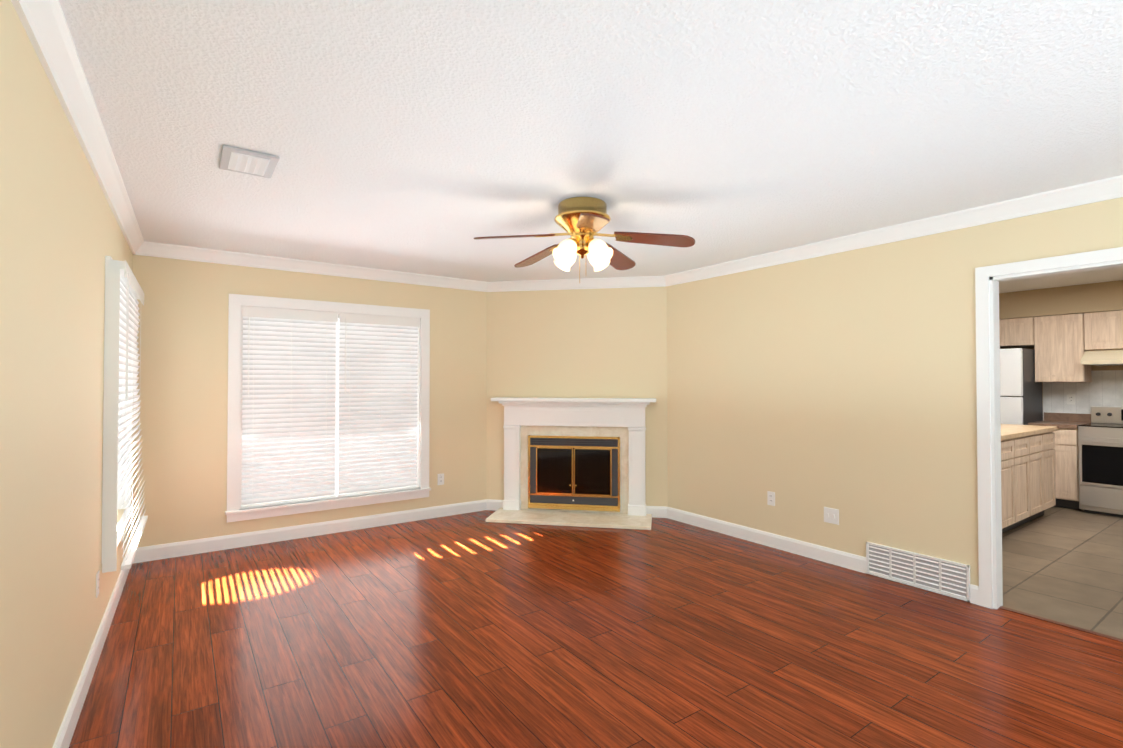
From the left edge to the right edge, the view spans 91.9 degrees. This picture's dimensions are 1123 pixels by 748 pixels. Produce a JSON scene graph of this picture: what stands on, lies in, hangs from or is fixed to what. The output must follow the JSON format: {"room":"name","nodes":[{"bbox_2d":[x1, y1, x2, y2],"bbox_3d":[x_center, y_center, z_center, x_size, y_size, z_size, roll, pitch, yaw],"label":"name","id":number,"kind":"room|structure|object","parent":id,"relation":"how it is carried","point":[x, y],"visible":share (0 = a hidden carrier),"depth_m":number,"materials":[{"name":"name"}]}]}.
{"room":"empty living room","nodes":[
{"label":"empty living room","id":0,"kind":"room"},
{"bbox_2d":[0,0,132,747],"bbox_3d":[-1.294,0.168,1.117,0.100,2.440,7.380,1,-1,-34],"label":"wall","id":1,"kind":"structure","parent":0,"point":[61,236],"depth_m":1.75,"materials":[{"name":"beige paint"}]},
{"bbox_2d":[96,571,99,597],"bbox_3d":[-2.320,1.052,2.716,0.008,0.115,0.070,1,-1,-34],"label":"electrical outlet","id":2,"kind":"object","parent":1,"relation":"attached to","point":[97,584],"visible":1,"depth_m":2.69,"materials":[{"name":"white plastic"}]},
{"bbox_2d":[102,256,133,545],"bbox_3d":[-2.813,0.191,3.392,0.135,1.620,1.330,1,-1,-34],"label":"window","id":3,"kind":"structure","parent":1,"relation":"in","point":[120,527],"depth_m":3.85,"materials":[{"name":"white"}]},
{"bbox_2d":[102,259,147,572],"bbox_3d":[-2.724,0.225,3.427,0.117,1.654,1.300,1,-1,-34],"label":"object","id":4,"kind":"structure","parent":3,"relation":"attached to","point":[124,292],"depth_m":2.90,"materials":[{"name":"white plastic"}]},
{"bbox_2d":[52,499,978,747],"bbox_3d":[0.515,1.351,2.370,4.495,0.112,7.179,1,-1,-35],"label":"baseboard","id":5,"kind":"structure","parent":1,"relation":"attached to","point":[854,562],"depth_m":4.45,"materials":[{"name":"white wood"}]},
{"bbox_2d":[11,0,1122,291],"bbox_3d":[0.515,-0.984,2.404,4.495,0.098,7.180,1,-1,-35],"label":"crown molding","id":6,"kind":"structure","parent":1,"relation":"attached to","point":[45,26],"depth_m":3.44,"materials":[{"name":"white wood"}]},
{"bbox_2d":[129,255,486,546],"bbox_3d":[-1.516,0.231,5.407,4.545,2.440,0.100,1,-1,-35],"label":"wall","id":7,"kind":"structure","parent":0,"point":[182,375],"depth_m":4.44,"materials":[{"name":"beige paint"}]},
{"bbox_2d":[225,294,430,522],"bbox_3d":[-2.065,0.285,5.000,1.750,1.880,0.155,1,-1,-35],"label":"window","id":8,"kind":"structure","parent":7,"relation":"in","point":[235,511],"depth_m":4.84,"materials":[{"name":"white wood"}]},
{"bbox_2d":[241,306,337,506],"bbox_3d":[-2.380,0.280,4.772,0.763,1.696,0.076,1,-1,-35],"label":"window blind","id":9,"kind":"object","parent":8,"relation":"attached to","point":[289,408],"visible":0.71,"depth_m":4.76,"materials":[{"name":"white plastic"}]},
{"bbox_2d":[338,313,419,495],"bbox_3d":[-1.743,0.286,5.219,0.763,1.696,0.076,1,-1,-35],"label":"window blind","id":10,"kind":"object","parent":8,"relation":"attached to","point":[378,397],"visible":0.9,"depth_m":5.21,"materials":[{"name":"white plastic"}]},
{"bbox_2d":[437,473,443,484],"bbox_3d":[-1.229,1.073,5.530,0.070,0.115,0.008,1,-1,-35],"label":"electrical outlet","id":11,"kind":"object","parent":7,"relation":"attached to","point":[440,479],"visible":1,"depth_m":5.53,"materials":[{"name":"white plastic"}]},
{"bbox_2d":[486,287,667,506],"bbox_3d":[0.142,0.236,5.723,2.029,2.440,0.100,0,-1,10],"label":"wall","id":12,"kind":"structure","parent":0,"point":[595,343],"depth_m":5.67,"materials":[{"name":"beige paint"}]},
{"bbox_2d":[59,0,1122,292],"bbox_3d":[2.213,-1.064,3.720,9.185,0.100,7.180,1,-1,-35],"label":"ceiling","id":13,"kind":"structure","parent":0,"point":[427,136],"depth_m":2.20,"materials":[{"name":"white paint"}]},
{"bbox_2d":[219,145,279,177],"bbox_3d":[-1.515,-1.020,2.628,0.230,0.020,0.310,1,-1,-35],"label":"ceiling vent","id":14,"kind":"object","parent":13,"relation":"in","point":[244,161],"visible":0.98,"depth_m":2.60,"materials":[{"name":"silver metal"}]},
{"bbox_2d":[474,197,694,282],"bbox_3d":[0.090,-0.785,3.290,1.258,0.470,1.231,1,-1,-35],"label":"ceiling fan","id":15,"kind":"object","parent":13,"relation":"hanging from","point":[581,221],"visible":1,"depth_m":3.17,"materials":[{"name":"gold metal"}]},
{"bbox_2d":[69,506,1122,747],"bbox_3d":[2.213,1.476,3.683,9.185,0.100,7.180,1,-1,-35],"label":"floor","id":16,"kind":"structure","parent":0,"point":[471,630],"depth_m":2.81,"materials":[{"name":"brown wood"}]},
{"bbox_2d":[486,397,655,529],"bbox_3d":[0.124,0.851,5.616,1.690,1.207,0.900,0,-1,10],"label":"fireplace","id":17,"kind":"object","parent":16,"relation":"on","point":[578,462],"visible":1,"depth_m":5.58,"materials":[{"name":"white wood"}]},
{"bbox_2d":[1000,348,1042,424],"bbox_3d":[5.186,0.593,6.568,0.793,1.750,0.794,1,-1,-35],"label":"refrigerator","id":18,"kind":"object","parent":16,"relation":"on","point":[1020,396],"visible":0.1,"depth_m":6.15,"materials":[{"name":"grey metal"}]},
{"bbox_2d":[1001,432,1055,532],"bbox_3d":[4.235,1.014,5.295,1.630,0.872,0.518,1,-1,-35],"label":"base cabinet","id":19,"kind":"object","parent":16,"relation":"on","point":[1028,493],"depth_m":5.05,"materials":[{"name":"beige wood"}]},
{"bbox_2d":[1001,424,1056,439],"bbox_3d":[4.231,0.556,5.308,1.690,0.044,0.565,1,-1,-35],"label":"island countertop","id":20,"kind":"structure","parent":19,"relation":"on","point":[1008,431],"depth_m":5.21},
{"bbox_2d":[1028,412,1090,509],"bbox_3d":[5.613,0.956,6.108,0.618,1.010,0.410,1,-1,-35],"label":"base cabinet","id":21,"kind":"object","parent":16,"relation":"on","point":[1066,467],"visible":0.4,"depth_m":5.87,"materials":[{"name":"beige wood"}]},
{"bbox_2d":[999,606,1122,641],"bbox_3d":[3.127,1.411,2.648,0.040,0.008,1.635,1,-1,-35],"label":"threshold","id":22,"kind":"object","parent":16,"relation":"on","point":[1064,624],"depth_m":3.06,"materials":[{"name":"brown wood"}]},
{"bbox_2d":[1078,406,1122,516],"bbox_3d":[5.915,0.904,5.595,0.713,1.100,0.758,1,-1,-35],"label":"range","id":23,"kind":"object","parent":16,"relation":"on","point":[1100,446],"visible":1,"depth_m":5.61,"materials":[{"name":"silver metal"}]},
{"bbox_2d":[667,197,1122,585],"bbox_3d":[2.366,0.207,3.748,0.100,2.440,7.080,1,-1,-35],"label":"wall","id":24,"kind":"structure","parent":0,"point":[806,391],"depth_m":4.01,"materials":[{"name":"beige paint"}]},
{"bbox_2d":[767,491,774,505],"bbox_3d":[1.747,1.038,4.523,0.008,0.115,0.070,1,-1,-35],"label":"electrical outlet","id":25,"kind":"object","parent":24,"relation":"attached to","point":[770,498],"visible":1,"depth_m":4.52,"materials":[{"name":"white plastic"}]},
{"bbox_2d":[824,507,838,524],"bbox_3d":[2.038,1.072,4.104,0.012,0.115,0.116,1,-1,-35],"label":"electrical outlet","id":26,"kind":"object","parent":24,"relation":"attached to","point":[831,515],"visible":1,"depth_m":4.10,"materials":[{"name":"white plastic"}]},
{"bbox_2d":[866,542,969,601],"bbox_3d":[2.364,1.309,3.632,0.018,0.224,0.620,1,-1,-35],"label":"air vent","id":27,"kind":"object","parent":24,"relation":"in","point":[936,575],"visible":1,"depth_m":3.60,"materials":[{"name":"white metal"}]},
{"bbox_2d":[975,247,1122,608],"bbox_3d":[3.127,0.372,2.663,0.136,2.078,1.767,1,-1,-35],"label":"door frame","id":28,"kind":"structure","parent":24,"relation":"attached to","point":[988,279],"depth_m":3.31,"materials":[{"name":"white wood"}]},
{"bbox_2d":[999,280,1122,318],"bbox_3d":[6.339,-0.835,5.345,0.359,0.309,4.900,1,-1,-35],"label":"soffit","id":29,"kind":"structure","parent":0,"point":[1091,297],"depth_m":6.07,"materials":[{"name":"beige paint"}]},
{"bbox_2d":[1000,346,1122,405],"bbox_3d":[6.527,0.232,5.462,0.100,2.440,5.100,1,-1,-35],"label":"wall","id":30,"kind":"structure","parent":0,"point":[1109,367],"depth_m":6.09,"materials":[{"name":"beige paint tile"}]},
{"bbox_2d":[999,317,1034,347],"bbox_3d":[5.475,-0.496,6.579,0.327,0.328,0.460,1,-1,-35],"label":"upper cabinet","id":31,"kind":"object","parent":30,"relation":"attached to","point":[1015,332],"depth_m":6.42,"materials":[{"name":"brown wood"}]},
{"bbox_2d":[1031,313,1094,381],"bbox_3d":[5.750,-0.287,6.185,0.327,0.758,0.485,1,-1,-35],"label":"upper cabinet","id":32,"kind":"object","parent":30,"relation":"attached to","point":[1062,344],"depth_m":6.09,"materials":[{"name":"brown wood"}]},
{"bbox_2d":[1043,370,1122,420],"bbox_3d":[6.358,0.249,5.605,0.012,0.590,2.130,1,-1,-35],"label":"backsplash","id":33,"kind":"structure","parent":30,"relation":"attached to","point":[1104,388],"depth_m":6.16,"materials":[{"name":"tile"}]},
{"bbox_2d":[1067,394,1074,404],"bbox_3d":[5.880,0.294,6.265,0.008,0.115,0.070,1,-1,-35],"label":"electrical outlet","id":34,"kind":"object","parent":33,"relation":"attached to","point":[1070,398],"visible":1,"depth_m":6.26,"materials":[{"name":"white plastic"}]},
{"bbox_2d":[1091,310,1122,349],"bbox_3d":[5.981,-0.466,5.858,0.327,0.408,0.440,1,-1,-35],"label":"upper cabinet","id":35,"kind":"object","parent":30,"relation":"attached to","point":[1107,326],"depth_m":5.79,"materials":[{"name":"brown wood"}]},
{"bbox_2d":[1081,349,1122,365],"bbox_3d":[6.007,-0.179,5.676,0.488,0.162,0.758,1,-1,-35],"label":"range hood","id":36,"kind":"object","parent":35,"relation":"attached to","point":[1103,357],"visible":0.91,"depth_m":5.76,"materials":[{"name":"beige metal"}]}
]}

